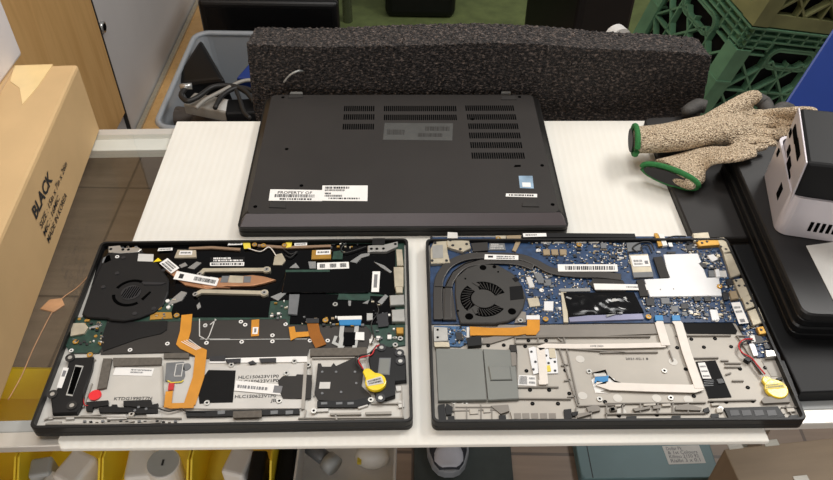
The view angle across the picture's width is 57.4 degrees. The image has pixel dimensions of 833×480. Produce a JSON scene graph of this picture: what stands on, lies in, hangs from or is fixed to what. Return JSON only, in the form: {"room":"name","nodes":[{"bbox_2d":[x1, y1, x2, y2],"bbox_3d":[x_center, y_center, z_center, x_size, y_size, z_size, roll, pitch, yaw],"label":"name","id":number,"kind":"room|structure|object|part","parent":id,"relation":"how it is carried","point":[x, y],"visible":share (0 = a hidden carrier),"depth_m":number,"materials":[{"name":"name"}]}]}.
{"room":"electronics workshop","nodes":[
{"label":"electronics workshop","id":0,"kind":"room"},
{"bbox_2d":[0,0,130,129],"bbox_3d":[-0.965,-0.245,0.580,0.042,2.600,2.953,1,44,0],"label":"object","id":1,"kind":"structure","parent":0,"point":[55,32],"depth_m":2.08,"materials":[{"name":"brown wood"}]},
{"bbox_2d":[92,0,195,128],"bbox_3d":[-0.938,-2.038,2.431,0.051,2.600,2.200,1,44,0],"label":"door","id":2,"kind":"structure","parent":1,"relation":"in","point":[140,36],"depth_m":2.59,"materials":[{"name":"metal"}]},
{"bbox_2d":[136,0,197,128],"bbox_3d":[-0.925,-1.109,3.329,0.016,0.016,2.200,1,44,0],"label":"trim","id":3,"kind":"structure","parent":1,"relation":"attached to","point":[159,84],"depth_m":2.83,"materials":[{"name":"silver metal"}]},
{"bbox_2d":[142,6,203,128],"bbox_3d":[-0.882,-1.105,3.333,0.070,0.006,2.200,1,44,0],"label":"trim","id":4,"kind":"structure","parent":1,"relation":"attached to","point":[196,26],"depth_m":2.85,"materials":[{"name":"brown wood"}]},
{"bbox_2d":[12,157,832,479],"bbox_3d":[0.300,0.011,2.233,4.200,0.040,5.600,1,44,0],"label":"floor","id":5,"kind":"structure","parent":0,"point":[111,197],"depth_m":2.12,"materials":[{"name":"tile"}]},
{"bbox_2d":[0,367,51,479],"bbox_3d":[-0.608,0.293,1.113,0.114,0.084,0.200,1,44,0],"label":"bin","id":6,"kind":"object","parent":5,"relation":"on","point":[22,404],"visible":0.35,"depth_m":1.18,"materials":[{"name":"yellow plastic"}]},
{"bbox_2d":[155,30,252,128],"bbox_3d":[-0.331,-0.267,2.149,0.616,0.452,0.474,1,44,0],"label":"tub","id":7,"kind":"object","parent":5,"relation":"on","point":[227,49],"visible":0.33,"depth_m":2.17,"materials":[{"name":"grey plastic"}]},
{"bbox_2d":[173,106,192,124],"bbox_3d":[-0.617,-0.319,1.969,0.082,0.048,0.067,1,44,0],"label":"cable bundle","id":8,"kind":"object","parent":7,"relation":"in","point":[179,113],"visible":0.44,"depth_m":1.95,"materials":[{"name":"black plastic"}]},
{"bbox_2d":[190,115,219,120],"bbox_3d":[-0.544,-0.307,1.958,0.077,0.045,0.063,1,44,0],"label":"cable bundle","id":9,"kind":"object","parent":7,"relation":"in","point":[194,117],"visible":0.12,"depth_m":1.94,"materials":[{"name":"black plastic"}]},
{"bbox_2d":[184,93,227,120],"bbox_3d":[-0.491,-0.324,1.876,0.152,0.031,0.055,13,45,12],"label":"power adapter","id":10,"kind":"object","parent":7,"relation":"in","point":[206,110],"visible":0.6,"depth_m":1.86,"materials":[{"name":"silver metal"}]},
{"bbox_2d":[178,83,252,103],"bbox_3d":[-0.484,-0.359,1.862,0.195,0.013,0.083,1,44,0],"label":"cable","id":11,"kind":"object","parent":10,"relation":"on","point":[208,89],"visible":0.96,"depth_m":1.86,"materials":[{"name":"black rubber"}]},
{"bbox_2d":[179,83,192,89],"bbox_3d":[-0.567,-0.378,1.873,0.029,0.016,0.016,-6,45,-8],"label":"plug","id":12,"kind":"object","parent":11,"relation":"on","point":[188,86],"visible":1,"depth_m":1.87,"materials":[{"name":"metal"}]},
{"bbox_2d":[194,78,249,109],"bbox_3d":[-0.475,-0.362,1.865,0.025,0.010,0.174,33,52,29],"label":"cable","id":13,"kind":"object","parent":10,"relation":"on","point":[198,105],"visible":0.93,"depth_m":1.86,"materials":[{"name":"white plastic"}]},
{"bbox_2d":[181,42,231,99],"bbox_3d":[-0.562,-0.443,2.085,0.135,0.166,0.167,1,44,0],"label":"case","id":14,"kind":"object","parent":7,"relation":"in","point":[200,70],"visible":0.55,"depth_m":2.02,"materials":[{"name":"black plastic"}]},
{"bbox_2d":[225,99,255,120],"bbox_3d":[-0.408,-0.354,1.897,0.120,0.051,0.151,-3,44,-4],"label":"power adapter","id":15,"kind":"object","parent":7,"relation":"in","point":[233,111],"visible":0.32,"depth_m":1.85,"materials":[{"name":"black plastic"}]},
{"bbox_2d":[213,85,250,109],"bbox_3d":[-0.442,-0.353,1.856,0.125,0.012,0.075,-16,47,-17],"label":"cable","id":16,"kind":"object","parent":15,"relation":"on","point":[226,92],"visible":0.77,"depth_m":1.85,"materials":[{"name":"black rubber"}]},
{"bbox_2d":[234,88,251,119],"bbox_3d":[-0.421,-0.327,1.830,0.016,0.010,0.131,-17,47,-17],"label":"cable","id":17,"kind":"object","parent":15,"relation":"on","point":[236,91],"visible":1,"depth_m":1.82,"materials":[{"name":"black rubber"}]},
{"bbox_2d":[237,65,250,87],"bbox_3d":[-0.415,-0.458,2.080,0.129,0.069,0.137,1,44,0],"label":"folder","id":18,"kind":"object","parent":7,"relation":"in","point":[245,74],"visible":0.15,"depth_m":2.04,"materials":[{"name":"plastic"}]},
{"bbox_2d":[190,449,279,479],"bbox_3d":[-0.255,0.298,1.113,0.112,0.084,0.200,1,44,0],"label":"bin","id":19,"kind":"object","parent":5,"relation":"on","point":[204,464],"visible":0.27,"depth_m":1.11,"materials":[{"name":"yellow plastic"}]},
{"bbox_2d":[222,449,253,479],"bbox_3d":[-0.249,0.332,1.083,0.034,0.070,0.046,11,45,10],"label":"charger","id":20,"kind":"object","parent":19,"relation":"in","point":[236,466],"visible":0.66,"depth_m":1.05,"materials":[{"name":"white plastic"}]},
{"bbox_2d":[247,451,269,479],"bbox_3d":[-0.221,0.338,1.076,0.022,0.072,0.050,1,44,0],"label":"charger","id":21,"kind":"object","parent":19,"relation":"in","point":[259,467],"visible":0.8,"depth_m":1.05,"materials":[{"name":"black plastic"}]},
{"bbox_2d":[198,0,339,30],"bbox_3d":[-0.437,-0.526,2.393,0.412,0.492,0.180,1,44,0],"label":"monitor","id":22,"kind":"object","parent":5,"relation":"on","point":[225,15],"visible":0.25,"depth_m":2.24,"materials":[{"name":"black plastic"}]},
{"bbox_2d":[275,449,296,479],"bbox_3d":[-0.187,0.343,1.092,0.023,0.050,0.110,1,44,0],"label":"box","id":23,"kind":"object","parent":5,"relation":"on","point":[286,461],"visible":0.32,"depth_m":1.08,"materials":[{"name":"plastic"}]},
{"bbox_2d":[293,448,396,479],"bbox_3d":[-0.101,0.343,1.087,0.141,0.058,0.200,1,44,0],"label":"tray","id":24,"kind":"object","parent":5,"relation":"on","point":[306,468],"visible":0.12,"depth_m":1.12,"materials":[{"name":"grey plastic"}]},
{"bbox_2d":[305,449,341,475],"bbox_3d":[-0.136,0.315,1.107,0.051,0.029,0.029,32,52,28],"label":"microphone","id":25,"kind":"object","parent":24,"relation":"in","point":[330,462],"visible":0.86,"depth_m":1.10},
{"bbox_2d":[355,448,389,469],"bbox_3d":[-0.066,0.319,1.125,0.052,0.032,0.035,1,44,0],"label":"mouse","id":26,"kind":"object","parent":24,"relation":"in","point":[367,458],"visible":0.83,"depth_m":1.11,"materials":[{"name":"plastic"}]},
{"bbox_2d":[0,128,832,452],"bbox_3d":[-0.022,0.246,1.276,1.500,0.945,0.764,-1,44,-2],"label":"frame","id":27,"kind":"structure","parent":5,"relation":"on","point":[15,436],"depth_m":0.70,"materials":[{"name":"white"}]},
{"bbox_2d":[8,277,86,399],"bbox_3d":[-0.363,0.082,0.761,0.016,0.002,0.186,8,45,7],"label":"wire","id":28,"kind":"object","parent":27,"relation":"on","point":[86,277],"visible":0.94,"depth_m":0.74,"materials":[{"name":"orange metal"}]},
{"bbox_2d":[0,64,98,398],"bbox_3d":[-0.584,0.059,0.711,0.401,0.099,0.661,-3,44,-4],"label":"cardboard box","id":29,"kind":"object","parent":27,"relation":"on","point":[49,129],"visible":1,"depth_m":0.82,"materials":[{"name":"beige cardboard"}]},
{"bbox_2d":[0,1,20,81],"bbox_3d":[-0.698,-0.145,0.649,0.420,0.280,0.540,1,44,0],"label":"box","id":30,"kind":"object","parent":29,"relation":"on","point":[10,52],"visible":1,"depth_m":0.90,"materials":[{"name":"white cardboard"}]},
{"bbox_2d":[40,298,64,312],"bbox_3d":[-0.369,0.066,0.776,0.019,0.002,0.020,16,46,15],"label":"scrap","id":31,"kind":"object","parent":27,"relation":"on","point":[50,305],"visible":1,"depth_m":0.78,"materials":[{"name":"orange paper"}]},
{"bbox_2d":[17,451,103,479],"bbox_3d":[-0.492,0.294,1.113,0.114,0.084,0.200,1,44,0],"label":"bin","id":32,"kind":"object","parent":27,"relation":"on","point":[24,458],"visible":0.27,"depth_m":1.07,"materials":[{"name":"plastic"}]},
{"bbox_2d":[29,457,58,479],"bbox_3d":[-0.525,0.336,1.081,0.030,0.060,0.030,-7,45,-8],"label":"charger","id":33,"kind":"object","parent":32,"relation":"in","point":[40,468],"visible":0.75,"depth_m":1.06,"materials":[{"name":"grey plastic"}]},
{"bbox_2d":[44,471,55,479],"bbox_3d":[-0.500,0.353,1.068,0.035,0.055,0.030,13,45,12],"label":"charger","id":34,"kind":"object","parent":32,"relation":"in","point":[50,477],"visible":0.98,"depth_m":1.05,"materials":[{"name":"white plastic"}]},
{"bbox_2d":[53,451,97,479],"bbox_3d":[-0.478,0.337,1.081,0.042,0.060,0.050,17,46,16],"label":"charger","id":35,"kind":"object","parent":32,"relation":"in","point":[79,465],"visible":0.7,"depth_m":1.06,"materials":[{"name":"white plastic"}]},
{"bbox_3d":[-0.020,-0.132,0.999,1.500,0.014,0.046,-1,44,-2],"label":"rail","id":36,"kind":"part","parent":27,"relation":"part of","materials":[{"name":"metal"}]},
{"bbox_2d":[101,450,192,479],"bbox_3d":[-0.373,0.296,1.113,0.120,0.084,0.200,1,44,0],"label":"bin","id":37,"kind":"object","parent":27,"relation":"on","point":[114,463],"visible":0.24,"depth_m":1.08,"materials":[{"name":"yellow plastic"}]},
{"bbox_2d":[124,450,157,479],"bbox_3d":[-0.390,0.332,1.091,0.040,0.055,0.050,-3,44,-4],"label":"charger","id":38,"kind":"object","parent":37,"relation":"in","point":[137,460],"visible":0.55,"depth_m":1.07,"materials":[{"name":"white plastic"}]},
{"bbox_2d":[146,450,185,479],"bbox_3d":[-0.353,0.333,1.081,0.047,0.068,0.047,1,44,0],"label":"charger","id":39,"kind":"object","parent":37,"relation":"in","point":[162,464],"visible":0.88,"depth_m":1.06,"materials":[{"name":"white plastic"}]},
{"bbox_2d":[58,121,768,450],"bbox_3d":[-0.003,0.012,0.836,0.631,0.005,0.501,1,44,0],"label":"board","id":40,"kind":"object","parent":27,"relation":"on","point":[199,187],"visible":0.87,"depth_m":0.87,"materials":[{"name":"white plastic"}]},
{"bbox_2d":[30,238,412,435],"bbox_3d":[-0.172,0.084,0.745,0.331,0.015,0.231,-1,44,-2],"label":"laptop","id":41,"kind":"object","parent":40,"relation":"on","point":[290,335],"visible":1,"depth_m":0.73,"materials":[{"name":"plastic"}]},
{"bbox_3d":[-0.223,0.122,0.703,0.020,0.001,0.024,-1,44,-2],"label":"slot plate","id":42,"kind":"part","parent":41,"relation":"part of","materials":[{"name":"grey metal"}]},
{"bbox_3d":[-0.172,0.087,0.748,0.331,0.006,0.231,-1,44,-2],"label":"screen lid","id":43,"kind":"part","parent":41,"relation":"part of","materials":[{"name":"black plastic"}]},
{"bbox_3d":[-0.201,0.023,0.805,0.038,0.001,0.013,-1,44,-2],"label":"printed panel","id":44,"kind":"part","parent":41,"relation":"part of","materials":[{"name":"paper"}]},
{"bbox_3d":[-0.190,0.054,0.772,0.071,0.002,0.009,-1,44,-2],"label":"clamp arm","id":45,"kind":"part","parent":41,"relation":"part of","materials":[{"name":"silver metal"}]},
{"bbox_3d":[-0.192,0.033,0.793,0.071,0.002,0.010,-1,44,-2],"label":"clamp arm","id":46,"kind":"part","parent":41,"relation":"part of","materials":[{"name":"silver metal"}]},
{"bbox_3d":[-0.172,0.094,0.734,0.262,0.001,0.049,-1,44,-2],"label":"keyboard plate","id":47,"kind":"part","parent":41,"relation":"part of","materials":[{"name":"black metal"}]},
{"bbox_3d":[-0.102,0.133,0.694,0.004,0.001,0.050,-1,44,-2],"label":"guide rail","id":48,"kind":"part","parent":41,"relation":"part of","materials":[{"name":"silver metal"}]},
{"bbox_2d":[367,313,372,320],"bbox_3d":[-0.046,0.076,0.752,0.006,0.002,0.009,-1,44,-2],"label":"socket","id":49,"kind":"object","parent":41,"relation":"attached to","point":[369,315],"depth_m":0.75,"materials":[{"name":"white plastic"}]},
{"bbox_2d":[377,312,388,327],"bbox_3d":[-0.033,0.079,0.750,0.011,0.002,0.018,-6,44,-7],"label":"chip","id":50,"kind":"object","parent":41,"relation":"attached to","point":[382,317],"depth_m":0.75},
{"bbox_2d":[238,91,567,236],"bbox_3d":[-0.016,-0.102,0.935,0.367,0.021,0.261,0,44,-1],"label":"closed laptop","id":51,"kind":"object","parent":40,"relation":"on","point":[322,165],"visible":1,"depth_m":0.90,"materials":[{"name":"plastic"}]},
{"bbox_3d":[-0.016,-0.096,0.939,0.367,0.008,0.257,0,44,-1],"label":"screen lid","id":52,"kind":"part","parent":51,"relation":"part of","materials":[{"name":"black plastic"}]},
{"bbox_2d":[426,232,805,430],"bbox_3d":[0.180,0.079,0.757,0.336,0.013,0.241,0,44,-1],"label":"laptop","id":53,"kind":"object","parent":40,"relation":"on","point":[527,331],"visible":1,"depth_m":0.74,"materials":[{"name":"plastic"}]},
{"bbox_3d":[0.087,0.007,0.826,0.019,0.001,0.011,0,44,-1],"label":"printed panel","id":54,"kind":"part","parent":53,"relation":"part of","materials":[{"name":"white paper"}]},
{"bbox_3d":[0.077,0.123,0.704,0.021,0.001,0.016,0,44,-1],"label":"raised panel","id":55,"kind":"part","parent":53,"relation":"part of","materials":[{"name":"grey plastic"}]},
{"bbox_2d":[510,410,563,418],"bbox_3d":[0.107,0.156,0.674,0.046,0.003,0.010,-2,44,-3],"label":"grille","id":56,"kind":"object","parent":53,"relation":"attached to","point":[514,414],"depth_m":0.67,"materials":[{"name":"grey plastic"}]},
{"bbox_3d":[0.276,0.037,0.798,0.079,0.003,0.061,-1,44,-2],"label":"shield plate","id":57,"kind":"part","parent":53,"relation":"part of","materials":[{"name":"silver metal"}]},
{"bbox_2d":[724,406,784,417],"bbox_3d":[0.301,0.154,0.679,0.051,0.003,0.011,-1,44,-2],"label":"grille","id":58,"kind":"object","parent":53,"relation":"attached to","point":[729,411],"depth_m":0.68,"materials":[{"name":"black plastic"}]},
{"bbox_3d":[-0.003,0.167,0.687,1.500,0.010,0.026,-1,44,-2],"label":"rail","id":59,"kind":"part","parent":27,"relation":"part of","materials":[{"name":"metal"}]},
{"bbox_2d":[247,23,711,120],"bbox_3d":[0.086,-0.153,1.113,0.632,0.331,0.067,1,44,0],"label":"foam block","id":60,"kind":"object","parent":27,"relation":"on","point":[574,74],"visible":0.47,"depth_m":1.01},
{"bbox_2d":[643,117,778,245],"bbox_3d":[0.466,-0.082,0.933,0.336,0.015,0.234,-2,44,-3],"label":"closed laptop","id":61,"kind":"object","parent":27,"relation":"on","point":[710,209],"visible":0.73,"depth_m":0.88,"materials":[{"name":"black plastic"}]},
{"bbox_3d":[0.467,-0.079,0.937,0.336,0.007,0.234,-1,44,-2],"label":"screen lid","id":62,"kind":"part","parent":61,"relation":"part of","materials":[{"name":"black plastic"}]},
{"bbox_2d":[640,98,794,190],"bbox_3d":[0.381,-0.140,0.949,0.123,0.051,0.241,27,50,24],"label":"glove","id":63,"kind":"object","parent":61,"relation":"on","point":[686,170],"visible":0.95,"depth_m":0.90,"materials":[{"name":"beige fabric"}]},
{"bbox_2d":[628,90,817,156],"bbox_3d":[0.361,-0.136,0.921,0.209,0.066,0.095,-12,46,-13],"label":"glove","id":64,"kind":"object","parent":63,"relation":"on","point":[735,120],"visible":0.88,"depth_m":0.92,"materials":[{"name":"beige fabric"}]},
{"bbox_3d":[0.709,0.181,1.368,0.030,0.928,0.030,-1,44,-2],"label":"leg","id":65,"kind":"part","parent":27,"relation":"part of","materials":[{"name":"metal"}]},
{"bbox_2d":[731,244,832,400],"bbox_3d":[0.500,0.074,0.774,0.309,0.015,0.193,-1,44,-2],"label":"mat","id":66,"kind":"object","parent":27,"relation":"on","point":[809,362],"visible":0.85,"depth_m":0.73,"materials":[{"name":"black rubber"}]},
{"bbox_2d":[720,163,832,339],"bbox_3d":[0.474,0.000,0.826,0.223,0.016,0.267,1,44,0],"label":"closed laptop","id":67,"kind":"object","parent":66,"relation":"on","point":[792,327],"visible":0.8,"depth_m":0.79,"materials":[{"name":"black plastic"}]},
{"bbox_2d":[727,146,832,326],"bbox_3d":[0.477,-0.013,0.816,0.223,0.016,0.267,1,44,0],"label":"closed laptop","id":68,"kind":"object","parent":67,"relation":"on","point":[809,300],"visible":0.56,"depth_m":0.78,"materials":[{"name":"black plastic"}]},
{"bbox_2d":[765,108,832,241],"bbox_3d":[0.441,-0.071,0.788,0.116,0.103,0.109,9,45,8],"label":"computer","id":69,"kind":"object","parent":68,"relation":"on","point":[799,173],"visible":1,"depth_m":0.77,"materials":[{"name":"white plastic"},{"name":"black plastic"}]},
{"bbox_3d":[0.388,-0.081,0.786,0.002,0.072,0.087,8,48,12],"label":"port panel","id":70,"kind":"part","parent":69,"relation":"part of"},
{"bbox_2d":[806,242,832,298],"bbox_3d":[0.424,0.029,0.759,0.050,0.001,0.084,1,44,0],"label":"paper slip","id":71,"kind":"object","parent":68,"relation":"on","point":[821,254],"visible":1,"depth_m":0.77,"materials":[{"name":"white paper"}]},
{"bbox_2d":[786,30,832,111],"bbox_3d":[0.811,-0.219,1.186,0.764,0.280,0.230,-4,44,-5],"label":"plastic sheet","id":72,"kind":"object","parent":27,"relation":"on","point":[815,87],"visible":0.02,"depth_m":1.16,"materials":[{"name":"blue plastic"}]},
{"bbox_2d":[414,447,512,479],"bbox_3d":[0.104,0.429,1.764,0.218,0.008,0.500,1,44,0],"label":"door mat","id":73,"kind":"object","parent":5,"relation":"on","point":[483,463],"visible":0.02,"depth_m":1.68,"materials":[{"name":"black rubber"}]},
{"bbox_2d":[426,447,468,477],"bbox_3d":[0.068,0.386,1.722,0.095,0.111,0.272,-1,44,-1],"label":"shoe","id":74,"kind":"object","parent":73,"relation":"on","point":[446,462],"visible":0.36,"depth_m":1.66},
{"bbox_2d":[339,0,668,33],"bbox_3d":[0.370,-1.293,3.545,1.900,0.008,1.700,1,44,0],"label":"floor mat","id":75,"kind":"object","parent":5,"relation":"on","point":[370,13],"visible":0.02,"depth_m":3.17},
{"bbox_2d":[342,0,352,22],"bbox_3d":[-0.272,-1.333,2.713,0.040,1.192,0.060,11,45,10],"label":"metal pole","id":76,"kind":"object","parent":75,"relation":"on","point":[346,4],"visible":1,"depth_m":3.08,"materials":[{"name":"metal"}]},
{"bbox_2d":[385,0,455,16],"bbox_3d":[0.017,-1.091,3.109,0.289,0.300,0.315,1,44,0],"label":"case","id":77,"kind":"object","parent":75,"relation":"on","point":[425,8],"visible":1,"depth_m":3.11,"materials":[{"name":"black plastic"}]},
{"bbox_2d":[524,0,634,31],"bbox_3d":[0.545,-0.769,2.588,0.220,0.591,0.320,-16,47,-17],"label":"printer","id":78,"kind":"object","parent":5,"relation":"on","point":[590,15],"visible":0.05,"depth_m":2.45,"materials":[{"name":"black plastic"}]},
{"bbox_2d":[606,24,629,32],"bbox_3d":[0.577,-0.582,2.192,0.072,0.072,0.034,-16,46,-16],"label":"tape roll","id":79,"kind":"object","parent":5,"relation":"on","point":[616,28],"visible":0.24,"depth_m":2.17,"materials":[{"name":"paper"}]},
{"bbox_2d":[572,445,715,479],"bbox_3d":[0.506,0.442,1.741,0.303,0.031,0.240,0,44,-1],"label":"storage box","id":80,"kind":"object","parent":5,"relation":"on","point":[617,462],"visible":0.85,"depth_m":1.67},
{"bbox_2d":[633,0,828,115],"bbox_3d":[0.787,-0.483,1.868,0.391,0.384,0.370,-9,45,-10],"label":"crate","id":81,"kind":"object","parent":5,"relation":"on","point":[771,61],"visible":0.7,"depth_m":1.73,"materials":[{"name":"green plastic"}]},
{"bbox_3d":[0.606,-0.574,1.927,0.043,0.224,0.043,0,49,-21],"label":"corner post","id":82,"kind":"part","parent":81,"relation":"part of","materials":[{"name":"green plastic"}]},
{"bbox_3d":[0.642,-0.482,1.813,0.022,0.280,0.330,0,49,-21],"label":"panel","id":83,"kind":"part","parent":81,"relation":"part of","materials":[{"name":"green plastic"}]},
{"bbox_3d":[0.677,-0.352,1.743,0.043,0.224,0.043,0,49,-21],"label":"corner post","id":84,"kind":"part","parent":81,"relation":"part of","materials":[{"name":"green plastic"}]},
{"bbox_3d":[0.825,-0.366,1.771,0.330,0.280,0.022,0,49,-21],"label":"panel","id":85,"kind":"part","parent":81,"relation":"part of","materials":[{"name":"green plastic"}]},
{"bbox_2d":[731,0,832,33],"bbox_3d":[0.863,-0.672,1.671,0.391,0.384,0.370,-9,45,-10],"label":"crate","id":86,"kind":"object","parent":81,"relation":"on","point":[816,16],"visible":1,"depth_m":1.62,"materials":[{"name":"plastic"}]},
{"bbox_3d":[0.717,-0.671,1.615,0.022,0.280,0.330,0,49,-21],"label":"panel","id":87,"kind":"part","parent":86,"relation":"part of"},
{"bbox_3d":[0.753,-0.541,1.546,0.043,0.224,0.043,0,49,-21],"label":"corner post","id":88,"kind":"part","parent":86,"relation":"part of","materials":[{"name":"plastic"}]},
{"bbox_3d":[0.901,-0.555,1.574,0.330,0.280,0.022,0,49,-21],"label":"panel","id":89,"kind":"part","parent":86,"relation":"part of","materials":[{"name":"plastic"}]},
{"bbox_2d":[708,438,832,479],"bbox_3d":[0.676,0.528,1.417,0.271,0.362,0.150,-4,44,-5],"label":"carton","id":90,"kind":"object","parent":5,"relation":"on","point":[813,459],"visible":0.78,"depth_m":1.31,"materials":[{"name":"brown cardboard"}]}
]}

